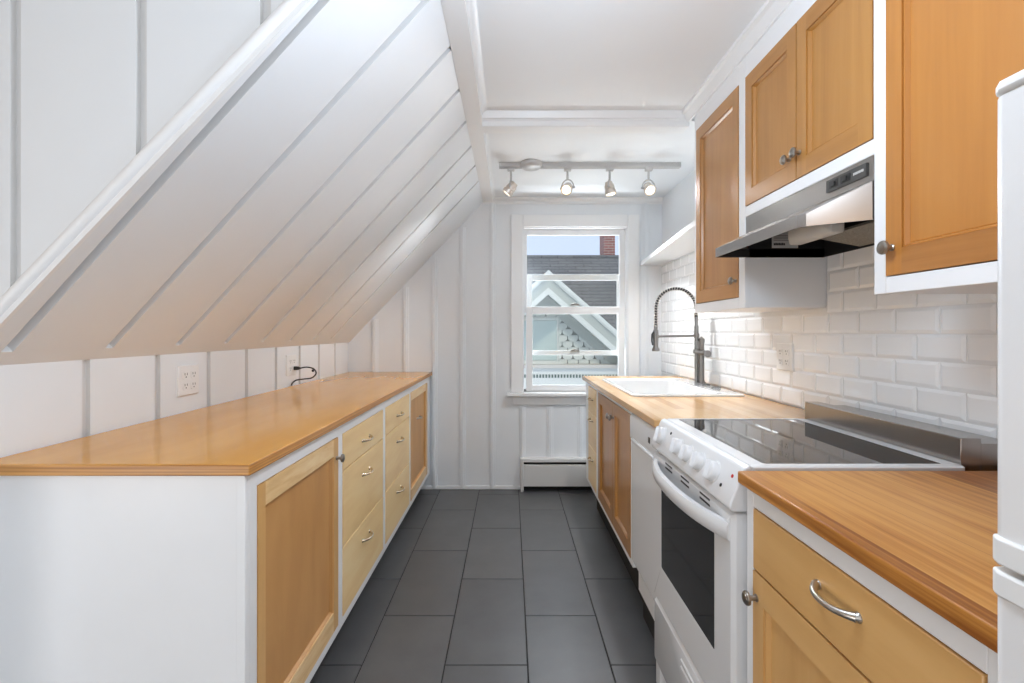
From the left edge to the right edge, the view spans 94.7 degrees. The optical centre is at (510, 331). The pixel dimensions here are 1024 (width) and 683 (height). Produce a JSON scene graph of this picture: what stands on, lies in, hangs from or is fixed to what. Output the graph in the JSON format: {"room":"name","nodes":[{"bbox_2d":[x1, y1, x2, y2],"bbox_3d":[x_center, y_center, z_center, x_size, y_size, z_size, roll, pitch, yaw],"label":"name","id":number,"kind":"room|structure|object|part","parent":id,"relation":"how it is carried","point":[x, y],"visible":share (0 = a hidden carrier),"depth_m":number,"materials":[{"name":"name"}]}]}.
{"room":"kitchen","nodes":[
{"label":"kitchen","id":0,"kind":"room"},
{"bbox_2d":[0,0,283,296],"bbox_3d":[-1.258,0.034,1.120,2.084,2.420,0.044,0,0,0],"label":"wall","id":1,"kind":"structure","parent":0,"point":[85,85],"depth_m":1.10,"materials":[{"name":"white paint"}]},
{"bbox_2d":[0,0,313,328],"bbox_3d":[-0.911,-0.332,1.098,1.419,1.484,0.032,0,0,0],"label":"trim","id":2,"kind":"structure","parent":1,"relation":"attached to","point":[287,12],"depth_m":1.09,"materials":[{"name":"white paint"}]},
{"bbox_2d":[0,343,347,457],"bbox_3d":[-1.319,0.639,2.300,0.080,1.210,2.880,0,0,0],"label":"wall","id":3,"kind":"structure","parent":0,"point":[48,403],"depth_m":1.56,"materials":[{"name":"white paint"}]},
{"bbox_2d":[176,364,198,396],"bbox_3d":[-1.272,0.190,1.866,0.013,0.118,0.118,0,0,0],"label":"power outlet","id":4,"kind":"object","parent":3,"relation":"attached to","point":[187,376],"visible":1,"depth_m":1.85,"materials":[{"name":"white plastic"}]},
{"bbox_2d":[183,371,188,379],"bbox_3d":[-1.268,0.169,1.843,0.004,0.031,0.033,0,0,0],"label":"receptacle","id":5,"kind":"object","parent":4,"relation":"attached to","point":[185,373],"depth_m":1.84,"materials":[{"name":"white plastic"}]},
{"bbox_2d":[183,382,188,389],"bbox_3d":[-1.268,0.211,1.843,0.004,0.031,0.033,0,0,0],"label":"receptacle","id":6,"kind":"object","parent":4,"relation":"attached to","point":[185,384],"depth_m":1.84,"materials":[{"name":"white plastic"}]},
{"bbox_2d":[191,370,196,377],"bbox_3d":[-1.268,0.169,1.889,0.004,0.031,0.033,0,0,0],"label":"receptacle","id":7,"kind":"object","parent":4,"relation":"attached to","point":[193,372],"depth_m":1.89,"materials":[{"name":"white plastic"}]},
{"bbox_2d":[191,381,196,388],"bbox_3d":[-1.268,0.211,1.889,0.004,0.031,0.033,0,0,0],"label":"receptacle","id":8,"kind":"object","parent":4,"relation":"attached to","point":[193,383],"depth_m":1.89,"materials":[{"name":"white plastic"}]},
{"bbox_2d":[285,354,295,375],"bbox_3d":[-1.272,0.192,2.742,0.013,0.118,0.118,0,0,0],"label":"power outlet","id":9,"kind":"object","parent":3,"relation":"attached to","point":[290,360],"visible":0.98,"depth_m":2.72,"materials":[{"name":"white plastic"}]},
{"bbox_2d":[0,0,482,364],"bbox_3d":[-0.792,-0.515,2.430,1.258,1.312,2.660,0,0,0],"label":"sloped ceiling","id":10,"kind":"structure","parent":0,"point":[341,160],"depth_m":1.54,"materials":[{"name":"white paint"}]},
{"bbox_2d":[441,0,494,201],"bbox_3d":[-0.164,-1.069,2.400,0.104,0.084,2.680,0,0,0],"label":"trim","id":11,"kind":"structure","parent":10,"relation":"attached to","point":[461,16],"depth_m":1.91,"materials":[{"name":"white paint"}]},
{"bbox_2d":[310,489,655,682],"bbox_3d":[-0.550,1.274,0.670,3.700,0.060,6.340,0,0,0],"label":"floor","id":12,"kind":"structure","parent":0,"point":[471,585],"depth_m":2.18,"materials":[{"name":"grey tile"}]},
{"bbox_2d":[0,426,344,682],"bbox_3d":[-0.940,0.793,1.446,0.674,0.902,0.629,0,0,0],"label":"base cabinet","id":13,"kind":"object","parent":12,"relation":"on","point":[104,579],"visible":0.91,"depth_m":1.13,"materials":[{"name":"white paint"}]},
{"bbox_3d":[-0.956,0.793,1.142,0.642,0.902,0.016,0,0,0],"label":"panel","id":14,"kind":"part","parent":13,"relation":"part of","materials":[{"name":"white paint"}]},
{"bbox_3d":[-0.645,0.726,1.455,0.020,0.768,0.610,0,0,0],"label":"frame","id":15,"kind":"part","parent":13,"relation":"part of","materials":[{"name":"white paint"}]},
{"bbox_3d":[-0.643,0.732,1.460,0.020,0.690,0.550,0,0,0],"label":"door","id":16,"kind":"part","parent":13,"relation":"part of","materials":[{"name":"orange wood"}]},
{"bbox_3d":[-0.644,0.727,1.455,0.014,0.560,0.470,0,0,0],"label":"panel","id":17,"kind":"part","parent":13,"relation":"part of","materials":[{"name":"brown wood"}]},
{"bbox_3d":[-0.618,0.459,1.718,0.030,0.031,0.031,0,0,0],"label":"knob","id":18,"kind":"part","parent":13,"relation":"part of","materials":[{"name":"grey metal"}]},
{"bbox_2d":[320,402,383,664],"bbox_3d":[-0.940,0.793,2.066,0.674,0.902,0.612,0,0,0],"label":"base cabinet","id":19,"kind":"object","parent":12,"relation":"on","point":[361,437],"visible":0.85,"depth_m":1.99,"materials":[{"name":"white paint"}]},
{"bbox_3d":[-0.645,0.726,2.066,0.020,0.768,0.612,0,0,0],"label":"frame","id":20,"kind":"part","parent":19,"relation":"part of","materials":[{"name":"white paint"}]},
{"bbox_3d":[-0.643,0.946,2.067,0.020,0.262,0.562,0,0,0],"label":"drawer","id":21,"kind":"part","parent":19,"relation":"part of","materials":[{"name":"brown wood"}]},
{"bbox_3d":[-0.643,0.670,2.067,0.020,0.282,0.562,0,0,0],"label":"drawer","id":22,"kind":"part","parent":19,"relation":"part of","materials":[{"name":"brown wood"}]},
{"bbox_3d":[-0.643,0.456,2.067,0.020,0.138,0.562,0,0,0],"label":"drawer","id":23,"kind":"part","parent":19,"relation":"part of","materials":[{"name":"brown wood"}]},
{"bbox_3d":[-0.618,0.892,2.067,0.031,0.017,0.117,0,0,0],"label":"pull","id":24,"kind":"part","parent":19,"relation":"part of","materials":[{"name":"silver metal"}]},
{"bbox_3d":[-0.618,0.610,2.067,0.031,0.017,0.117,0,0,0],"label":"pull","id":25,"kind":"part","parent":19,"relation":"part of","materials":[{"name":"silver metal"}]},
{"bbox_3d":[-0.618,0.465,2.067,0.031,0.017,0.117,0,0,0],"label":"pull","id":26,"kind":"part","parent":19,"relation":"part of","materials":[{"name":"silver metal"}]},
{"bbox_2d":[369,388,409,578],"bbox_3d":[-0.940,0.793,2.676,0.674,0.902,0.608,0,0,0],"label":"base cabinet","id":27,"kind":"object","parent":12,"relation":"on","point":[396,408],"visible":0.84,"depth_m":2.62,"materials":[{"name":"white paint"}]},
{"bbox_3d":[-0.645,0.726,2.676,0.020,0.768,0.608,0,0,0],"label":"frame","id":28,"kind":"part","parent":27,"relation":"part of","materials":[{"name":"white paint"}]},
{"bbox_3d":[-0.643,0.946,2.677,0.020,0.262,0.562,0,0,0],"label":"drawer","id":29,"kind":"part","parent":27,"relation":"part of","materials":[{"name":"brown wood"}]},
{"bbox_3d":[-0.643,0.670,2.677,0.020,0.282,0.562,0,0,0],"label":"drawer","id":30,"kind":"part","parent":27,"relation":"part of","materials":[{"name":"brown wood"}]},
{"bbox_3d":[-0.643,0.456,2.677,0.020,0.138,0.562,0,0,0],"label":"drawer","id":31,"kind":"part","parent":27,"relation":"part of","materials":[{"name":"brown wood"}]},
{"bbox_2d":[400,377,429,524],"bbox_3d":[-0.944,0.793,3.345,0.666,0.902,0.730,0,0,0],"label":"base cabinet","id":32,"kind":"object","parent":12,"relation":"on","point":[419,392],"visible":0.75,"depth_m":3.32,"materials":[{"name":"white paint"}]},
{"bbox_2d":[0,372,431,475],"bbox_3d":[-0.948,0.328,2.422,0.660,0.028,2.608,0,0,0],"label":"countertop","id":33,"kind":"structure","parent":32,"relation":"on","point":[243,436],"depth_m":1.43,"materials":[{"name":"brown wood"}]},
{"bbox_2d":[291,366,316,385],"bbox_3d":[-1.203,0.257,2.754,0.140,0.111,0.044,0,0,0],"label":"cable","id":34,"kind":"object","parent":33,"relation":"on","point":[295,367],"visible":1,"depth_m":2.75,"materials":[{"name":"black plastic"}]},
{"bbox_3d":[-0.644,0.722,3.270,0.014,0.570,0.516,0,0,0],"label":"panel","id":35,"kind":"part","parent":32,"relation":"part of","materials":[{"name":"brown wood"}]},
{"bbox_3d":[-0.643,0.732,3.299,0.020,0.690,0.598,0,0,0],"label":"door","id":36,"kind":"part","parent":32,"relation":"part of","materials":[{"name":"orange wood"}]},
{"bbox_3d":[-0.645,0.726,3.345,0.020,0.768,0.730,0,0,0],"label":"frame","id":37,"kind":"part","parent":32,"relation":"part of","materials":[{"name":"white paint"}]},
{"bbox_2d":[586,382,609,533],"bbox_3d":[0.845,0.793,3.120,0.685,0.902,0.430,0,0,0],"label":"base cabinet","id":38,"kind":"object","parent":12,"relation":"on","point":[591,392],"visible":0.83,"depth_m":3.10,"materials":[{"name":"white paint"}]},
{"bbox_3d":[0.545,0.687,3.120,0.020,0.690,0.430,0,0,0],"label":"frame","id":39,"kind":"part","parent":38,"relation":"part of","materials":[{"name":"white paint"}]},
{"bbox_3d":[0.543,0.885,3.090,0.020,0.243,0.286,0,0,0],"label":"drawer","id":40,"kind":"part","parent":38,"relation":"part of","materials":[{"name":"brown wood"}]},
{"bbox_3d":[0.543,0.650,3.090,0.020,0.220,0.286,0,0,0],"label":"drawer","id":41,"kind":"part","parent":38,"relation":"part of","materials":[{"name":"brown wood"}]},
{"bbox_3d":[0.543,0.452,3.090,0.020,0.168,0.286,0,0,0],"label":"drawer","id":42,"kind":"part","parent":38,"relation":"part of","materials":[{"name":"brown wood"}]},
{"bbox_2d":[597,390,642,600],"bbox_3d":[0.846,0.793,2.486,0.684,0.902,0.839,0,0,0],"label":"base cabinet","id":43,"kind":"object","parent":12,"relation":"on","point":[613,420],"visible":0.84,"depth_m":2.41,"materials":[{"name":"white paint"}]},
{"bbox_3d":[0.544,0.688,2.672,0.014,0.519,0.304,0,0,0],"label":"panel","id":44,"kind":"part","parent":43,"relation":"part of","materials":[{"name":"brown wood"}]},
{"bbox_3d":[0.543,0.688,2.672,0.020,0.639,0.404,0,0,0],"label":"door","id":45,"kind":"part","parent":43,"relation":"part of","materials":[{"name":"brown wood"}]},
{"bbox_3d":[0.544,0.688,2.284,0.014,0.519,0.264,0,0,0],"label":"panel","id":46,"kind":"part","parent":43,"relation":"part of","materials":[{"name":"brown wood"}]},
{"bbox_3d":[0.543,0.688,2.284,0.020,0.639,0.364,0,0,0],"label":"door","id":47,"kind":"part","parent":43,"relation":"part of","materials":[{"name":"brown wood"}]},
{"bbox_2d":[582,376,804,426],"bbox_3d":[0.852,0.328,2.535,0.676,0.027,1.699,0,0,0],"label":"countertop","id":48,"kind":"structure","parent":43,"relation":"on","point":[652,410],"depth_m":1.99,"materials":[{"name":"brown wood"}]},
{"bbox_2d":[602,378,744,396],"bbox_3d":[0.870,0.397,2.685,0.556,0.198,0.800,0,0,0],"label":"sink","id":49,"kind":"object","parent":48,"relation":"in","point":[636,387],"visible":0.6,"depth_m":2.89,"materials":[{"name":"white ceramic"}]},
{"bbox_2d":[651,286,710,382],"bbox_3d":[1.004,0.015,2.796,0.333,0.578,0.094,0,0,0],"label":"kitchen faucet","id":50,"kind":"object","parent":48,"relation":"on","point":[699,352],"visible":0.93,"depth_m":2.81,"materials":[{"name":"silver metal"}]},
{"bbox_3d":[0.989,0.022,2.820,0.278,0.029,0.037,0,0,0],"label":"holder arm","id":51,"kind":"part","parent":50,"relation":"part of","materials":[{"name":"silver metal"}]},
{"bbox_3d":[1.112,0.120,2.774,0.077,0.038,0.030,0,0,0],"label":"lever","id":52,"kind":"part","parent":50,"relation":"part of","materials":[{"name":"silver metal"}]},
{"bbox_3d":[1.149,0.126,2.790,0.043,0.043,0.083,0,0,0],"label":"valve handle","id":53,"kind":"part","parent":50,"relation":"part of","materials":[{"name":"silver metal"}]},
{"bbox_2d":[630,413,655,640],"bbox_3d":[0.852,0.795,1.875,0.672,0.898,0.374,0,0,0],"label":"dishwasher","id":54,"kind":"object","parent":12,"relation":"on","point":[641,432],"visible":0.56,"depth_m":1.88,"materials":[{"name":"white paint"}]},
{"bbox_3d":[0.539,0.410,1.876,0.034,0.117,0.372,0,0,0],"label":"control panel","id":55,"kind":"part","parent":54,"relation":"part of","materials":[{"name":"white ceramic"}]},
{"bbox_3d":[0.541,0.732,1.876,0.029,0.515,0.372,0,0,0],"label":"door","id":56,"kind":"part","parent":54,"relation":"part of","materials":[{"name":"white metal"}]},
{"bbox_3d":[0.595,1.119,1.876,0.030,0.250,0.368,0,0,0],"label":"toe panel","id":57,"kind":"part","parent":54,"relation":"part of","materials":[{"name":"black"}]},
{"bbox_2d":[652,402,997,682],"bbox_3d":[0.822,0.746,1.379,0.733,0.997,0.602,0,0,0],"label":"electric stove","id":58,"kind":"object","parent":12,"relation":"on","point":[700,503],"visible":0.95,"depth_m":1.26,"materials":[{"name":"white metal"}]},
{"bbox_3d":[0.511,0.354,1.612,0.037,0.062,0.066,0,0,0],"label":"control knob","id":59,"kind":"part","parent":58,"relation":"part of","materials":[{"name":"white plastic"}]},
{"bbox_3d":[0.511,0.354,1.452,0.034,0.053,0.056,0,0,0],"label":"control knob","id":60,"kind":"part","parent":58,"relation":"part of","materials":[{"name":"white plastic"}]},
{"bbox_3d":[0.524,1.045,1.379,0.039,0.218,0.596,0,0,0],"label":"storage drawer","id":61,"kind":"part","parent":58,"relation":"part of","materials":[{"name":"white metal"}]},
{"bbox_3d":[0.511,0.354,1.372,0.034,0.053,0.056,0,0,0],"label":"control knob","id":62,"kind":"part","parent":58,"relation":"part of","materials":[{"name":"white plastic"}]},
{"bbox_3d":[0.487,0.464,1.379,0.065,0.044,0.568,0,0,0],"label":"door handle","id":63,"kind":"part","parent":58,"relation":"part of","materials":[{"name":"white ceramic"}]},
{"bbox_3d":[0.511,0.354,1.290,0.034,0.053,0.056,0,0,0],"label":"control knob","id":64,"kind":"part","parent":58,"relation":"part of","materials":[{"name":"white plastic"}]},
{"bbox_3d":[0.526,0.673,1.379,0.036,0.510,0.596,0,0,0],"label":"oven door","id":65,"kind":"part","parent":58,"relation":"part of","materials":[{"name":"white metal"}]},
{"bbox_3d":[0.531,0.359,1.379,0.059,0.105,0.602,0,0,0],"label":"control panel","id":66,"kind":"part","parent":58,"relation":"part of","materials":[{"name":"white metal"}]},
{"bbox_3d":[0.511,0.354,1.200,0.035,0.057,0.060,0,0,0],"label":"control knob","id":67,"kind":"part","parent":58,"relation":"part of","materials":[{"name":"white plastic"}]},
{"bbox_3d":[0.801,0.310,1.385,0.421,0.002,0.565,0,0,0],"label":"glass","id":68,"kind":"part","parent":58,"relation":"part of","materials":[{"name":"black glass"}]},
{"bbox_3d":[0.798,0.323,1.379,0.493,0.032,0.602,0,0,0],"label":"cooktop frame","id":69,"kind":"part","parent":58,"relation":"part of","materials":[{"name":"white ceramic"}]},
{"bbox_2d":[742,489,997,682],"bbox_3d":[0.845,0.793,0.784,0.686,0.902,0.568,0,0,0],"label":"base cabinet","id":70,"kind":"object","parent":12,"relation":"on","point":[816,614],"visible":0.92,"depth_m":0.78,"materials":[{"name":"white paint"}]},
{"bbox_3d":[0.518,0.576,1.022,0.030,0.031,0.031,0,0,0],"label":"knob","id":71,"kind":"part","parent":70,"relation":"part of","materials":[{"name":"grey metal"}]},
{"bbox_3d":[0.544,0.799,0.794,0.014,0.435,0.404,0,0,0],"label":"panel","id":72,"kind":"part","parent":70,"relation":"part of","materials":[{"name":"orange wood"}]},
{"bbox_3d":[0.543,0.799,0.785,0.020,0.555,0.506,0,0,0],"label":"door","id":73,"kind":"part","parent":70,"relation":"part of","materials":[{"name":"orange wood"}]},
{"bbox_3d":[0.518,0.437,0.770,0.033,0.017,0.112,0,0,0],"label":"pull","id":74,"kind":"part","parent":70,"relation":"part of","materials":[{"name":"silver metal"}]},
{"bbox_2d":[738,471,1000,653],"bbox_3d":[0.852,0.328,0.780,0.676,0.027,0.580,0,0,0],"label":"countertop","id":75,"kind":"structure","parent":70,"relation":"on","point":[928,534],"depth_m":0.78,"materials":[{"name":"brown wood"}]},
{"bbox_2d":[993,69,1023,682],"bbox_3d":[0.820,0.500,0.168,0.700,1.487,0.598,0,0,0],"label":"refrigerator","id":76,"kind":"object","parent":12,"relation":"on","point":[1008,543],"visible":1,"depth_m":0.45,"materials":[{"name":"white metal"}]},
{"bbox_3d":[0.502,0.243,0.168,0.064,0.026,0.598,0,0,0],"label":"trim","id":77,"kind":"part","parent":76,"relation":"part of","materials":[{"name":"white plastic"}]},
{"bbox_3d":[0.502,0.211,0.168,0.064,0.027,0.598,0,0,0],"label":"trim","id":78,"kind":"part","parent":76,"relation":"part of","materials":[{"name":"white plastic"}]},
{"bbox_3d":[0.504,0.693,0.168,0.060,0.922,0.596,0,0,0],"label":"fridge door","id":79,"kind":"part","parent":76,"relation":"part of","materials":[{"name":"white metal"}]},
{"bbox_3d":[0.504,-0.003,0.168,0.060,0.454,0.596,0,0,0],"label":"freezer door","id":80,"kind":"part","parent":76,"relation":"part of","materials":[{"name":"white metal"}]},
{"bbox_2d":[348,203,661,487],"bbox_3d":[-0.500,-0.006,3.811,3.600,2.500,0.179,0,0,0],"label":"wall","id":81,"kind":"structure","parent":0,"point":[451,320],"depth_m":3.74,"materials":[{"name":"white paint"}]},
{"bbox_2d":[421,486,519,488],"bbox_3d":[-0.597,1.230,3.734,1.364,0.028,0.012,0,0,0],"label":"baseboard","id":82,"kind":"structure","parent":81,"relation":"attached to","point":[422,487],"depth_m":3.73,"materials":[{"name":"white paint"}]},
{"bbox_2d":[520,457,591,491],"bbox_3d":[0.539,1.115,3.700,0.922,0.259,0.078,0,0,0],"label":"baseboard heater","id":83,"kind":"object","parent":81,"relation":"attached to","point":[536,473],"visible":0.61,"depth_m":3.67,"materials":[{"name":"white paint"}]},
{"bbox_3d":[0.551,1.115,3.674,0.898,0.168,0.018,0,0,0],"label":"panel","id":84,"kind":"part","parent":83,"relation":"part of","materials":[{"name":"white paint"}]},
{"bbox_2d":[507,215,638,404],"bbox_3d":[0.500,-0.176,3.792,1.055,1.498,0.215,0,0,0],"label":"window","id":85,"kind":"structure","parent":81,"relation":"in","point":[626,227],"depth_m":3.72,"materials":[{"name":"white paint"}]},
{"bbox_3d":[0.525,-0.140,3.850,0.797,0.657,0.020,0,0,0],"label":"storm sash","id":86,"kind":"part","parent":85,"relation":"part of","materials":[{"name":"white paint"}]},
{"bbox_3d":[0.517,-0.495,3.801,0.826,0.686,0.030,0,0,0],"label":"sash","id":87,"kind":"part","parent":85,"relation":"part of","materials":[{"name":"white paint"}]},
{"bbox_3d":[0.516,0.137,3.767,0.785,0.671,0.030,0,0,0],"label":"sash","id":88,"kind":"part","parent":85,"relation":"part of","materials":[{"name":"white paint"}]},
{"bbox_2d":[483,197,662,203],"bbox_3d":[0.492,-1.037,3.725,1.416,0.048,0.030,0,0,0],"label":"trim","id":89,"kind":"structure","parent":81,"relation":"attached to","point":[496,200],"depth_m":3.72,"materials":[{"name":"white paint"}]},
{"bbox_2d":[476,0,766,196],"bbox_3d":[-0.550,-1.126,0.680,3.500,0.130,6.160,0,0,0],"label":"ceiling","id":90,"kind":"structure","parent":0,"point":[537,54],"depth_m":1.98,"materials":[{"name":"white paint"}]},
{"bbox_2d":[482,110,688,133],"bbox_3d":[0.373,-1.058,2.379,1.031,0.067,0.112,0,0,0],"label":"ceiling beam","id":91,"kind":"structure","parent":90,"relation":"attached to","point":[493,121],"depth_m":2.35,"materials":[{"name":"white paint"}]},
{"bbox_2d":[499,159,680,196],"bbox_3d":[0.497,-0.956,2.966,1.138,0.210,0.144,0,0,0],"label":"track light","id":92,"kind":"object","parent":90,"relation":"attached to","point":[649,188],"visible":1,"depth_m":2.95,"materials":[{"name":"grey metal"}]},
{"bbox_3d":[0.348,-0.887,2.942,0.056,0.051,0.036,0,0,25],"label":"bulb","id":93,"kind":"part","parent":92,"relation":"part of","materials":[{"name":"white glass"}]},
{"bbox_3d":[0.870,-0.884,2.942,0.056,0.048,0.040,0,0,0],"label":"bulb","id":94,"kind":"part","parent":92,"relation":"part of","materials":[{"name":"white glass"}]},
{"bbox_2d":[681,0,793,122],"bbox_3d":[0.866,-1.065,1.413,0.046,0.051,1.865,0,0,0],"label":"trim","id":95,"kind":"structure","parent":90,"relation":"attached to","point":[769,13],"depth_m":1.79,"materials":[{"name":"white paint"}]},
{"bbox_2d":[661,169,997,438],"bbox_3d":[1.246,-0.006,0.750,0.109,2.500,6.300,0,0,0],"label":"wall","id":96,"kind":"structure","parent":0,"point":[926,358],"depth_m":1.64,"materials":[{"name":"white tile"}]},
{"bbox_2d":[640,220,694,265],"bbox_3d":[1.052,-0.540,3.010,0.294,0.030,1.459,0,0,0],"label":"wall shelf","id":97,"kind":"object","parent":96,"relation":"attached to","point":[681,244],"visible":0.51,"depth_m":3.00,"materials":[{"name":"white paint"}]},
{"bbox_2d":[695,58,825,312],"bbox_3d":[1.028,-0.567,2.034,0.340,0.951,0.487,0,0,0],"label":"upper cabinet","id":98,"kind":"object","parent":96,"relation":"attached to","point":[722,285],"visible":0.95,"depth_m":1.93,"materials":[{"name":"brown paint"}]},
{"bbox_3d":[0.898,-0.548,2.048,0.014,0.715,0.322,0,0,0],"label":"panel","id":99,"kind":"part","parent":98,"relation":"part of","materials":[{"name":"brown wood"}]},
{"bbox_3d":[0.897,-0.548,2.048,0.020,0.825,0.416,0,0,0],"label":"door","id":100,"kind":"part","parent":98,"relation":"part of","materials":[{"name":"brown wood"}]},
{"bbox_3d":[0.899,-0.567,2.034,0.020,0.951,0.487,0,0,0],"label":"frame","id":101,"kind":"part","parent":98,"relation":"part of","materials":[{"name":"white paint"}]},
{"bbox_3d":[0.872,-0.201,1.858,0.030,0.031,0.031,0,0,0],"label":"knob","id":102,"kind":"part","parent":98,"relation":"part of","materials":[{"name":"grey metal"}]},
{"bbox_2d":[777,343,793,371],"bbox_3d":[1.186,0.108,2.042,0.013,0.118,0.118,0,0,0],"label":"power outlet","id":103,"kind":"object","parent":96,"relation":"attached to","point":[785,351],"visible":1,"depth_m":2.02,"materials":[{"name":"white plastic"}]},
{"bbox_2d":[778,348,782,355],"bbox_3d":[1.181,0.087,2.065,0.004,0.031,0.033,0,0,0],"label":"receptacle","id":104,"kind":"object","parent":103,"relation":"attached to","point":[780,350],"depth_m":2.06,"materials":[{"name":"white plastic"}]},
{"bbox_2d":[778,358,782,364],"bbox_3d":[1.181,0.129,2.065,0.004,0.031,0.033,0,0,0],"label":"receptacle","id":105,"kind":"object","parent":103,"relation":"attached to","point":[780,360],"depth_m":2.06,"materials":[{"name":"white plastic"}]},
{"bbox_2d":[784,349,788,355],"bbox_3d":[1.181,0.087,2.019,0.004,0.031,0.033,0,0,0],"label":"receptacle","id":106,"kind":"object","parent":103,"relation":"attached to","point":[786,351],"depth_m":2.02,"materials":[{"name":"white plastic"}]},
{"bbox_2d":[784,358,788,365],"bbox_3d":[1.181,0.129,2.019,0.004,0.031,0.033,0,0,0],"label":"receptacle","id":107,"kind":"object","parent":103,"relation":"attached to","point":[786,360],"depth_m":2.02,"materials":[{"name":"white plastic"}]},
{"bbox_2d":[715,155,873,257],"bbox_3d":[0.982,-0.355,1.473,0.412,0.159,0.631,0,0,0],"label":"range hood","id":108,"kind":"object","parent":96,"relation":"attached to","point":[834,215],"visible":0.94,"depth_m":1.45,"materials":[{"name":"silver metal"}]},
{"bbox_2d":[774,235,788,244],"bbox_3d":[1.032,-0.345,1.776,0.084,0.038,0.001,0,0,0],"label":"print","id":109,"kind":"object","parent":108,"relation":"attached to","point":[779,239],"depth_m":1.78,"materials":[{"name":"black paper"}]},
{"bbox_2d":[829,178,837,189],"bbox_3d":[0.885,-0.406,1.296,0.004,0.021,0.036,0,0,0],"label":"switch","id":110,"kind":"object","parent":108,"relation":"attached to","point":[833,182],"depth_m":1.29,"materials":[{"name":"black plastic"}]},
{"bbox_2d":[840,172,849,184],"bbox_3d":[0.885,-0.406,1.250,0.004,0.021,0.036,0,0,0],"label":"switch","id":111,"kind":"object","parent":108,"relation":"attached to","point":[844,176],"depth_m":1.25,"materials":[{"name":"black plastic"}]},
{"bbox_3d":[0.890,-0.406,1.252,0.006,0.033,0.148,0,0,0],"label":"control plate","id":112,"kind":"part","parent":108,"relation":"part of","materials":[{"name":"grey"}]},
{"bbox_2d":[745,0,873,216],"bbox_3d":[1.028,-0.739,1.472,0.340,0.607,0.636,0,0,0],"label":"upper cabinet","id":113,"kind":"object","parent":96,"relation":"attached to","point":[809,79],"visible":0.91,"depth_m":1.41,"materials":[{"name":"white paint"}]},
{"bbox_3d":[0.898,-0.718,1.626,0.014,0.376,0.222,0,0,0],"label":"panel","id":114,"kind":"part","parent":113,"relation":"part of","materials":[{"name":"brown wood"}]},
{"bbox_3d":[0.897,-0.718,1.626,0.020,0.486,0.316,0,0,0],"label":"door","id":115,"kind":"part","parent":113,"relation":"part of","materials":[{"name":"brown wood"}]},
{"bbox_3d":[0.872,-0.546,1.498,0.030,0.031,0.031,0,0,0],"label":"knob","id":116,"kind":"part","parent":113,"relation":"part of","materials":[{"name":"grey metal"}]},
{"bbox_3d":[0.872,-0.551,1.448,0.030,0.031,0.031,0,0,0],"label":"knob","id":117,"kind":"part","parent":113,"relation":"part of","materials":[{"name":"grey metal"}]},
{"bbox_3d":[0.898,-0.718,1.311,0.014,0.376,0.212,0,0,0],"label":"panel","id":118,"kind":"part","parent":113,"relation":"part of","materials":[{"name":"brown wood"}]},
{"bbox_3d":[0.897,-0.718,1.311,0.020,0.486,0.306,0,0,0],"label":"door","id":119,"kind":"part","parent":113,"relation":"part of","materials":[{"name":"brown wood"}]},
{"bbox_2d":[874,0,1023,294],"bbox_3d":[1.028,-0.567,0.817,0.340,0.951,0.674,0,0,0],"label":"upper cabinet","id":120,"kind":"object","parent":96,"relation":"attached to","point":[939,65],"visible":0.97,"depth_m":0.99,"materials":[{"name":"white paint"}]},
{"bbox_3d":[0.872,-0.196,1.097,0.030,0.033,0.033,0,0,0],"label":"knob","id":121,"kind":"part","parent":120,"relation":"part of","materials":[{"name":"grey metal"}]},
{"bbox_3d":[0.897,-0.546,0.819,0.020,0.829,0.594,0,0,0],"label":"door","id":122,"kind":"part","parent":120,"relation":"part of","materials":[{"name":"orange wood"}]},
{"bbox_3d":[0.898,-0.546,0.827,0.014,0.709,0.489,0,0,0],"label":"panel","id":123,"kind":"part","parent":120,"relation":"part of","materials":[{"name":"orange wood"}]},
{"label":"outside","id":124,"kind":"structure","parent":0,"visible":0},
{"bbox_2d":[524,236,618,388],"bbox_3d":[1.000,0.278,11.690,16.000,7.933,8.020,0,0,0],"label":"neighbouring house","id":125,"kind":"structure","parent":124,"point":[549,331],"depth_m":8.26,"materials":[{"name":"grey paint"}]},
{"bbox_3d":[0.332,0.147,8.245,0.953,0.695,0.020,0,0,0],"label":"shutter panel","id":126,"kind":"part","parent":125,"relation":"part of","materials":[{"name":"teal paint"}]},
{"bbox_3d":[0.620,0.138,7.750,4.788,2.150,0.100,0,0,0],"label":"rake moulding","id":127,"kind":"part","parent":125,"relation":"part of","materials":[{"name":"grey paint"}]}
]}

